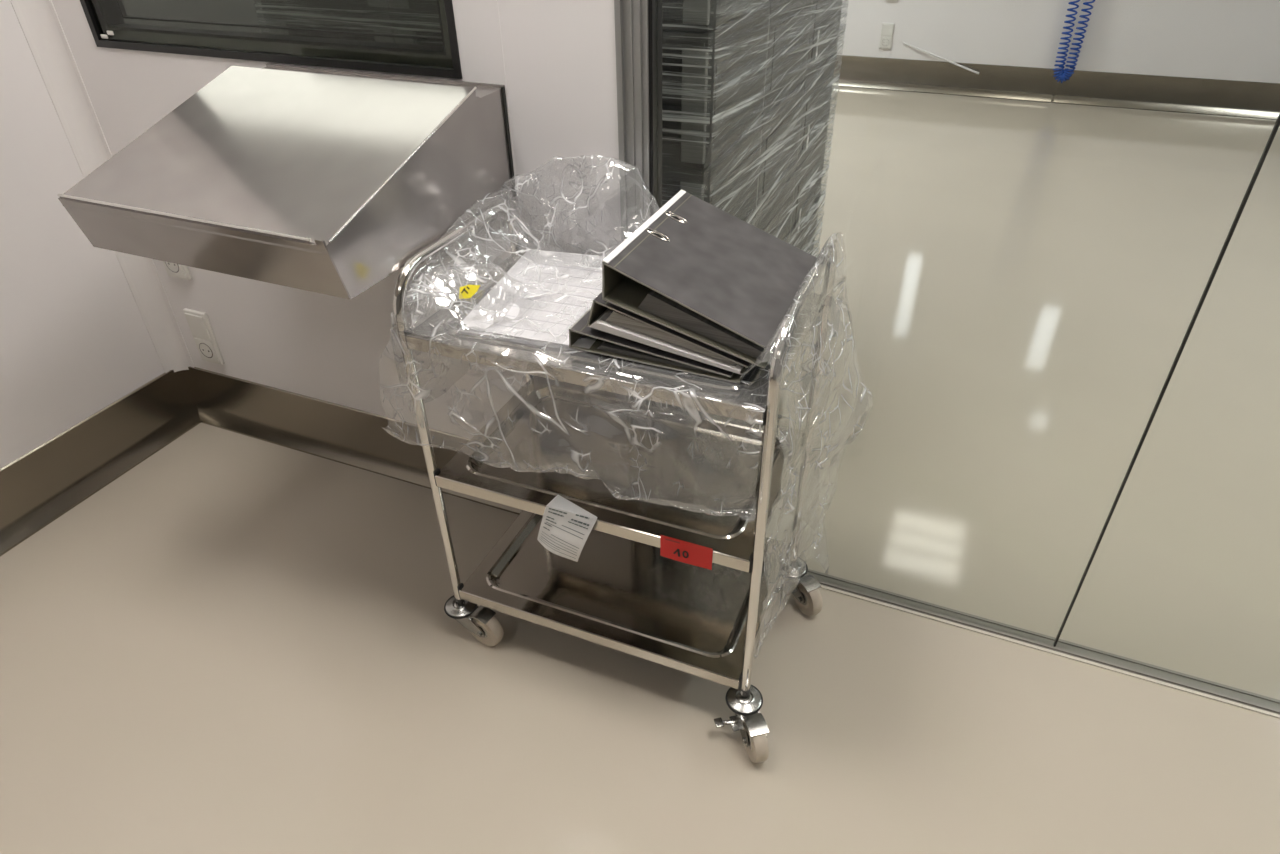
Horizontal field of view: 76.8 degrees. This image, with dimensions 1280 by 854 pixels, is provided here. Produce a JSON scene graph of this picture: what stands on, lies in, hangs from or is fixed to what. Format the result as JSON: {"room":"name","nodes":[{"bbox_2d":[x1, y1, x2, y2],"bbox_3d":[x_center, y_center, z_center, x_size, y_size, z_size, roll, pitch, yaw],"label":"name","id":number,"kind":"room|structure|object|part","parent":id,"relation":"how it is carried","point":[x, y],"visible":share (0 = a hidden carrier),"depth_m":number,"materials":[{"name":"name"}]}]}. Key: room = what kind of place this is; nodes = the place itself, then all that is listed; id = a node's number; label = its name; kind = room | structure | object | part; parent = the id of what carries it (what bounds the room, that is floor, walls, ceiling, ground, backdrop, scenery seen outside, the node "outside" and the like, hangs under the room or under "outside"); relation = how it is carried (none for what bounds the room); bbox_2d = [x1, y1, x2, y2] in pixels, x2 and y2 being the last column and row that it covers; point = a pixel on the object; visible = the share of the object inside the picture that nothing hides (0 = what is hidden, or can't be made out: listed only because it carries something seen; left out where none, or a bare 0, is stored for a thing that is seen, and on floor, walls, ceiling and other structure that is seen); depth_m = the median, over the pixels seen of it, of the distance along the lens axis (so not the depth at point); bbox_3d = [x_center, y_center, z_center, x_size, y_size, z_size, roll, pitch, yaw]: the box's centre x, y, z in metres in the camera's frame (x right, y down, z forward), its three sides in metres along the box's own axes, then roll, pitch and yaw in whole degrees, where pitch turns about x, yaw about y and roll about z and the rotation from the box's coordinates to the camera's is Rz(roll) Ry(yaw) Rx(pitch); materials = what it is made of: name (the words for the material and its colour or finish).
{"room":"clean room","nodes":[
{"label":"clean room","id":0,"kind":"room"},
{"bbox_2d":[0,0,164,468],"bbox_3d":[-2.150,-0.137,0.402,0.088,2.640,3.788,13,38,19],"label":"wall","id":1,"kind":"structure","parent":0,"point":[75,340],"depth_m":2.01,"materials":[{"name":"paint"}]},
{"bbox_2d":[0,370,200,555],"bbox_3d":[-2.071,0.868,1.102,0.030,0.189,3.638,13,38,19],"label":"baseboard","id":2,"kind":"structure","parent":1,"relation":"attached to","point":[43,484],"depth_m":2.20,"materials":[{"name":"metal"}]},
{"bbox_2d":[122,0,268,33],"bbox_3d":[-2.918,-3.055,4.527,0.088,2.640,4.902,13,38,19],"label":"wall","id":3,"kind":"structure","parent":0,"point":[225,11],"depth_m":5.09,"materials":[{"name":"grey paint"}]},
{"bbox_2d":[52,0,620,438],"bbox_3d":[-0.458,-0.912,1.446,7.568,2.640,0.063,13,38,19],"label":"wall","id":4,"kind":"structure","parent":0,"point":[555,60],"depth_m":1.83,"materials":[{"name":"paint"}]},
{"bbox_2d":[10,0,194,372],"bbox_3d":[-1.374,-1.162,1.671,0.056,2.464,0.056,13,38,19],"label":"trim","id":5,"kind":"structure","parent":4,"relation":"attached to","point":[40,24],"depth_m":1.99,"materials":[{"name":"white paint"}]},
{"bbox_2d":[163,261,191,279],"bbox_3d":[-1.243,-0.468,2.130,0.081,0.164,0.016,13,38,19],"label":"wall socket","id":6,"kind":"object","parent":4,"relation":"attached to","point":[172,269],"visible":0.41,"depth_m":2.16,"materials":[{"name":"white plastic"}]},
{"bbox_2d":[183,308,223,364],"bbox_3d":[-1.232,-0.253,2.280,0.081,0.164,0.016,13,38,19],"label":"wall socket","id":7,"kind":"object","parent":4,"relation":"attached to","point":[199,324],"visible":1,"depth_m":2.27,"materials":[{"name":"white plastic"}]},
{"bbox_2d":[199,343,212,357],"bbox_3d":[-1.234,-0.217,2.297,0.049,0.049,0.001,13,38,19],"label":"outlet","id":8,"kind":"object","parent":7,"relation":"attached to","point":[205,349],"depth_m":2.30,"materials":[{"name":"plastic"}]},
{"bbox_2d":[80,0,461,78],"bbox_3d":[-0.784,-1.150,1.441,0.985,0.914,0.058,13,38,19],"label":"window","id":9,"kind":"structure","parent":4,"relation":"in","point":[107,25],"depth_m":1.66,"materials":[{"name":"black"}]},
{"bbox_2d":[57,64,515,298],"bbox_3d":[-0.616,-0.477,1.451,0.574,0.225,0.524,13,38,19],"label":"desk","id":10,"kind":"object","parent":4,"relation":"attached to","point":[318,180],"visible":1,"depth_m":1.36,"materials":[{"name":"silver metal"}]},
{"bbox_3d":[-0.714,-0.295,1.302,0.569,0.105,0.030,13,38,19],"label":"panel","id":11,"kind":"part","parent":10,"relation":"part of","materials":[{"name":"silver metal"}]},
{"bbox_2d":[183,367,521,514],"bbox_3d":[-0.701,0.053,2.210,1.464,0.189,0.030,13,38,19],"label":"baseboard","id":12,"kind":"structure","parent":4,"relation":"attached to","point":[353,437],"depth_m":2.29,"materials":[{"name":"metal"}]},
{"bbox_2d":[614,0,657,242],"bbox_3d":[-0.003,-0.663,1.387,0.054,2.288,0.070,13,38,19],"label":"door frame","id":13,"kind":"structure","parent":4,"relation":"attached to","point":[631,16],"depth_m":1.43,"materials":[{"name":"silver metal"}]},
{"bbox_2d":[0,86,1279,853],"bbox_3d":[-0.166,-0.170,2.749,7.568,0.088,8.888,13,38,19],"label":"floor","id":14,"kind":"structure","parent":0,"point":[236,643],"depth_m":1.84,"materials":[{"name":"beige plastic"}]},
{"bbox_2d":[393,203,836,762],"bbox_3d":[-0.016,0.072,1.572,0.763,0.877,0.503,14,38,20],"label":"trolley","id":15,"kind":"object","parent":14,"relation":"on","point":[620,594],"visible":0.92,"depth_m":1.58,"materials":[{"name":"silver metal"}]},
{"bbox_3d":[-0.324,-0.042,1.666,0.019,0.767,0.397,13,38,19],"label":"handle frame","id":16,"kind":"part","parent":15,"relation":"part of","materials":[{"name":"silver metal"}]},
{"bbox_2d":[458,250,606,352],"bbox_3d":[-0.146,-0.239,1.455,0.266,0.010,0.354,10,37,15],"label":"paper stack","id":17,"kind":"object","parent":15,"relation":"on","point":[544,311],"visible":0.74,"depth_m":1.42,"materials":[{"name":"white paper"}]},
{"bbox_2d":[537,495,596,561],"bbox_3d":[-0.133,0.193,1.461,0.113,0.099,0.057,26,43,32],"label":"paper tag","id":18,"kind":"object","parent":15,"relation":"attached to","point":[565,527],"visible":1,"depth_m":1.45,"materials":[{"name":"white paper"}]},
{"bbox_2d":[406,247,819,421],"bbox_3d":[-0.033,-0.188,1.413,0.618,0.028,0.399,13,38,19],"label":"shelf","id":19,"kind":"object","parent":15,"relation":"attached to","point":[714,396],"depth_m":1.28,"materials":[{"name":"silver metal"}]},
{"bbox_2d":[435,376,802,571],"bbox_3d":[-0.028,0.059,1.588,0.618,0.028,0.399,13,38,19],"label":"shelf","id":20,"kind":"object","parent":15,"relation":"attached to","point":[713,474],"depth_m":1.57,"materials":[{"name":"silver metal"}]},
{"bbox_2d":[459,510,788,688],"bbox_3d":[-0.023,0.313,1.768,0.618,0.028,0.399,13,38,19],"label":"shelf","id":21,"kind":"object","parent":15,"relation":"attached to","point":[620,594],"depth_m":1.71,"materials":[{"name":"silver metal"}]},
{"bbox_2d":[379,155,872,656],"bbox_3d":[-0.009,0.010,1.539,0.810,0.911,0.488,13,38,19],"label":"plastic sheet","id":22,"kind":"object","parent":15,"relation":"on","point":[467,291],"visible":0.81,"depth_m":1.38,"materials":[{"name":"clear plastic"}]},
{"bbox_2d":[569,308,751,383],"bbox_3d":[0.078,-0.193,1.352,0.284,0.036,0.310,13,38,19],"label":"binder","id":23,"kind":"object","parent":22,"relation":"on","point":[607,344],"visible":0.13,"depth_m":1.25,"materials":[{"name":"paper"}]},
{"bbox_2d":[586,292,749,374],"bbox_3d":[0.099,-0.220,1.329,0.263,0.079,0.320,13,38,19],"label":"binder","id":24,"kind":"object","parent":23,"relation":"on","point":[604,316],"visible":0.1,"depth_m":1.22,"materials":[{"name":"paper"}]},
{"bbox_2d":[602,189,815,368],"bbox_3d":[0.126,-0.252,1.299,0.258,0.127,0.329,13,38,19],"label":"binder","id":25,"kind":"object","parent":24,"relation":"on","point":[695,269],"visible":0.97,"depth_m":1.24,"materials":[{"name":"paper"}]},
{"bbox_2d":[660,535,712,569],"bbox_3d":[0.078,0.214,1.377,0.094,0.050,0.003,13,38,19],"label":"label","id":26,"kind":"object","parent":15,"relation":"attached to","point":[672,548],"visible":1,"depth_m":1.38,"materials":[{"name":"red"}]},
{"bbox_3d":[0.267,0.087,1.458,0.019,0.779,0.397,13,38,19],"label":"handle frame","id":27,"kind":"part","parent":15,"relation":"part of","materials":[{"name":"silver metal"}]},
{"bbox_2d":[781,569,1279,718],"bbox_3d":[1.501,0.615,1.517,3.177,0.010,0.040,13,38,19],"label":"floor track","id":28,"kind":"object","parent":14,"relation":"on","point":[1258,703],"depth_m":1.73,"materials":[{"name":"grey metal"}]},
{"bbox_3d":[0.450,-0.560,1.225,0.916,2.281,0.007,13,38,19],"label":"window","id":29,"kind":"structure","parent":28,"relation":"in","visible":0},
{"bbox_2d":[648,0,661,216],"bbox_3d":[0.026,-0.658,1.381,0.007,2.288,0.044,13,38,19],"label":"seal","id":30,"kind":"object","parent":29,"relation":"attached to","point":[654,127],"visible":0.44,"depth_m":1.43,"materials":[{"name":"black"}]},
{"bbox_2d":[1053,113,1279,646],"bbox_3d":[0.872,-0.461,1.074,0.004,2.281,0.008,13,38,19],"label":"joint","id":31,"kind":"object","parent":29,"relation":"attached to","point":[1277,124],"visible":1,"depth_m":1.31,"materials":[{"name":"black"}]},
{"bbox_3d":[-0.101,-0.309,2.769,1.102,0.114,1.285,13,38,19],"label":"pallet","id":32,"kind":"object","parent":14,"relation":"on","visible":0},
{"bbox_2d":[255,0,848,292],"bbox_3d":[-0.107,-0.852,2.382,1.127,1.342,1.314,13,38,19],"label":"wrap","id":33,"kind":"object","parent":32,"relation":"on","point":[730,111],"visible":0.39,"depth_m":1.96,"materials":[{"name":"plastic"}]},
{"bbox_2d":[792,207,818,254],"bbox_3d":[0.394,-0.611,2.862,0.360,0.252,0.424,13,38,19],"label":"crate","id":34,"kind":"object","parent":32,"relation":"on","point":[802,242],"visible":0.14,"depth_m":2.81,"materials":[{"name":"grey plastic"}]},
{"bbox_2d":[789,133,826,244],"bbox_3d":[0.390,-0.818,2.714,0.360,0.252,0.424,13,38,19],"label":"crate","id":35,"kind":"object","parent":34,"relation":"on","point":[819,160],"visible":0.24,"depth_m":2.62,"materials":[{"name":"grey plastic"}]},
{"bbox_3d":[0.450,-0.668,2.515,0.050,0.215,0.013,13,38,19],"label":"corner post","id":36,"kind":"part","parent":35,"relation":"part of","materials":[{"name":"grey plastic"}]},
{"bbox_2d":[798,209,800,230],"bbox_3d":[0.504,-0.653,2.555,0.001,0.075,0.019,13,38,19],"label":"label","id":37,"kind":"object","parent":35,"relation":"attached to","point":[800,209],"visible":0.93,"depth_m":2.55,"materials":[{"name":"white"}]},
{"bbox_2d":[796,52,836,168],"bbox_3d":[0.386,-1.026,2.566,0.360,0.252,0.424,13,38,19],"label":"crate","id":38,"kind":"object","parent":35,"relation":"on","point":[815,90],"visible":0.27,"depth_m":2.48,"materials":[{"name":"grey plastic"}]},
{"bbox_3d":[0.446,-0.876,2.367,0.050,0.215,0.013,13,38,19],"label":"corner post","id":39,"kind":"part","parent":38,"relation":"part of","materials":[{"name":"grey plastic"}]},
{"bbox_2d":[806,124,809,150],"bbox_3d":[0.500,-0.861,2.408,0.001,0.075,0.019,13,38,19],"label":"label","id":40,"kind":"object","parent":38,"relation":"attached to","point":[809,124],"visible":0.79,"depth_m":2.41,"materials":[{"name":"white paper"}]},
{"bbox_2d":[805,0,841,78],"bbox_3d":[0.382,-1.234,2.418,0.360,0.252,0.424,13,38,19],"label":"crate","id":41,"kind":"object","parent":38,"relation":"on","point":[822,4],"visible":0.26,"depth_m":2.34,"materials":[{"name":"grey plastic"}]},
{"bbox_3d":[0.442,-1.084,2.219,0.050,0.215,0.013,13,38,19],"label":"corner post","id":42,"kind":"part","parent":41,"relation":"part of","materials":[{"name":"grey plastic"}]},
{"bbox_2d":[815,29,819,59],"bbox_3d":[0.496,-1.069,2.260,0.001,0.075,0.019,13,38,19],"label":"label","id":43,"kind":"object","parent":41,"relation":"attached to","point":[819,29],"visible":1,"depth_m":2.25,"materials":[{"name":"white"}]},
{"bbox_3d":[-0.605,-0.310,2.466,0.360,0.252,0.424,13,38,19],"label":"crate","id":44,"kind":"object","parent":32,"relation":"on","visible":0},
{"bbox_3d":[-0.609,-0.518,2.318,0.360,0.252,0.424,13,38,19],"label":"crate","id":45,"kind":"object","parent":44,"relation":"on","visible":0},
{"bbox_3d":[-0.613,-0.726,2.170,0.360,0.252,0.424,13,38,19],"label":"crate","id":46,"kind":"object","parent":45,"relation":"on","visible":0},
{"bbox_2d":[262,7,396,42],"bbox_3d":[-0.617,-0.934,2.022,0.360,0.252,0.424,13,38,19],"label":"crate","id":47,"kind":"object","parent":46,"relation":"on","point":[270,18],"visible":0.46,"depth_m":1.84,"materials":[{"name":"grey plastic"}]},
{"bbox_3d":[-0.839,-0.850,1.924,0.050,0.215,0.013,13,38,19],"label":"corner post","id":48,"kind":"part","parent":47,"relation":"part of","materials":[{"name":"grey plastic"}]},
{"bbox_2d":[261,0,390,12],"bbox_3d":[-0.621,-1.142,1.874,0.360,0.252,0.424,13,38,19],"label":"crate","id":49,"kind":"object","parent":47,"relation":"on","point":[379,6],"visible":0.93,"depth_m":1.77,"materials":[{"name":"grey plastic"}]},
{"bbox_3d":[-0.562,-0.992,1.675,0.050,0.215,0.013,13,38,19],"label":"corner post","id":50,"kind":"part","parent":49,"relation":"part of","materials":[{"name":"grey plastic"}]},
{"bbox_3d":[-0.558,-0.784,1.823,0.050,0.215,0.013,13,38,19],"label":"corner post","id":51,"kind":"part","parent":47,"relation":"part of","materials":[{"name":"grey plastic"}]},
{"bbox_3d":[-0.273,-0.232,2.347,0.361,0.252,0.424,13,38,19],"label":"crate","id":52,"kind":"object","parent":32,"relation":"on","visible":0},
{"bbox_3d":[-0.277,-0.439,2.199,0.361,0.252,0.424,13,38,19],"label":"crate","id":53,"kind":"object","parent":52,"relation":"on","visible":0},
{"bbox_3d":[-0.281,-0.647,2.051,0.361,0.252,0.424,13,38,19],"label":"crate","id":54,"kind":"object","parent":53,"relation":"on","visible":0},
{"bbox_2d":[391,14,442,46],"bbox_3d":[-0.285,-0.855,1.903,0.360,0.252,0.424,13,38,19],"label":"crate","id":55,"kind":"object","parent":54,"relation":"on","point":[399,17],"visible":0.12,"depth_m":1.74,"materials":[{"name":"grey plastic"}]},
{"bbox_3d":[-0.507,-0.772,1.805,0.050,0.215,0.013,13,38,19],"label":"corner post","id":56,"kind":"part","parent":55,"relation":"part of","materials":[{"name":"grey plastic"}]},
{"bbox_3d":[0.059,-0.153,2.228,0.361,0.252,0.424,13,38,19],"label":"crate","id":57,"kind":"object","parent":32,"relation":"on","visible":0},
{"bbox_3d":[0.055,-0.361,2.080,0.361,0.252,0.424,13,38,19],"label":"crate","id":58,"kind":"object","parent":57,"relation":"on","visible":0},
{"bbox_2d":[662,119,761,223],"bbox_3d":[0.051,-0.569,1.932,0.360,0.252,0.424,13,38,19],"label":"crate","id":59,"kind":"object","parent":58,"relation":"on","point":[702,179],"visible":0.3,"depth_m":1.83,"materials":[{"name":"grey plastic"}]},
{"bbox_3d":[0.110,-0.419,1.733,0.050,0.215,0.013,13,38,19],"label":"corner post","id":60,"kind":"part","parent":59,"relation":"part of","materials":[{"name":"grey plastic"}]},
{"bbox_2d":[662,1,770,169],"bbox_3d":[0.047,-0.777,1.784,0.360,0.252,0.424,13,38,19],"label":"crate","id":61,"kind":"object","parent":59,"relation":"on","point":[696,155],"visible":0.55,"depth_m":1.66,"materials":[{"name":"grey plastic"}]},
{"bbox_3d":[0.106,-0.627,1.585,0.050,0.215,0.013,13,38,19],"label":"corner post","id":62,"kind":"part","parent":61,"relation":"part of","materials":[{"name":"grey plastic"}]},
{"bbox_2d":[662,0,766,31],"bbox_3d":[0.043,-0.985,1.636,0.360,0.252,0.424,13,38,19],"label":"crate","id":63,"kind":"object","parent":61,"relation":"on","point":[704,15],"visible":0.49,"depth_m":1.50,"materials":[{"name":"grey plastic"}]},
{"bbox_3d":[0.102,-0.835,1.437,0.050,0.215,0.013,13,38,19],"label":"corner post","id":64,"kind":"part","parent":63,"relation":"part of","materials":[{"name":"grey plastic"}]},
{"bbox_3d":[0.227,-0.382,2.545,0.361,0.252,0.424,13,38,19],"label":"crate","id":65,"kind":"object","parent":32,"relation":"on","visible":0},
{"bbox_2d":[755,171,795,243],"bbox_3d":[0.223,-0.590,2.397,0.360,0.252,0.424,13,38,19],"label":"crate","id":66,"kind":"object","parent":65,"relation":"on","point":[771,219],"visible":0.13,"depth_m":2.34,"materials":[{"name":"grey plastic"}]},
{"bbox_2d":[755,81,804,216],"bbox_3d":[0.219,-0.798,2.249,0.360,0.252,0.424,13,38,19],"label":"crate","id":67,"kind":"object","parent":66,"relation":"on","point":[765,185],"visible":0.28,"depth_m":2.16,"materials":[{"name":"grey plastic"}]},
{"bbox_3d":[0.278,-0.648,2.050,0.050,0.215,0.013,13,38,19],"label":"corner post","id":68,"kind":"part","parent":67,"relation":"part of","materials":[{"name":"grey plastic"}]},
{"bbox_2d":[762,0,811,116],"bbox_3d":[0.215,-1.006,2.101,0.360,0.252,0.424,13,38,19],"label":"crate","id":69,"kind":"object","parent":67,"relation":"on","point":[782,41],"visible":0.32,"depth_m":2.01,"materials":[{"name":"grey plastic"}]},
{"bbox_3d":[0.274,-0.856,1.902,0.050,0.215,0.013,13,38,19],"label":"corner post","id":70,"kind":"part","parent":69,"relation":"part of","materials":[{"name":"grey plastic"}]},
{"bbox_2d":[837,0,1279,82],"bbox_3d":[1.502,-3.586,5.154,7.568,2.640,0.088,13,38,19],"label":"wall","id":71,"kind":"structure","parent":0,"point":[1237,40],"depth_m":5.16,"materials":[{"name":"paint"}]},
{"bbox_2d":[879,23,893,48],"bbox_3d":[1.711,-2.712,5.604,0.081,0.164,0.016,13,38,19],"label":"wall socket","id":72,"kind":"object","parent":71,"relation":"attached to","point":[887,29],"visible":1,"depth_m":5.60,"materials":[{"name":"white plastic"}]},
{"bbox_2d":[903,42,978,73],"bbox_3d":[2.060,-2.526,5.531,0.534,0.168,0.011,15,39,22],"label":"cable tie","id":73,"kind":"object","parent":71,"relation":"attached to","point":[944,59],"visible":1,"depth_m":5.52,"materials":[{"name":"white plastic"}]},
{"bbox_2d":[833,55,1279,119],"bbox_3d":[1.498,-2.561,5.815,7.392,0.204,0.030,13,38,19],"label":"baseboard","id":74,"kind":"structure","parent":71,"relation":"attached to","point":[1230,98],"depth_m":5.35,"materials":[{"name":"metal"}]},
{"bbox_2d":[1053,0,1094,82],"bbox_3d":[2.745,-2.858,4.892,0.202,1.448,0.104,13,38,19],"label":"coiled hose","id":75,"kind":"object","parent":71,"relation":"attached to","point":[1062,74],"visible":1,"depth_m":5.15,"materials":[{"name":"blue plastic"}]}
]}

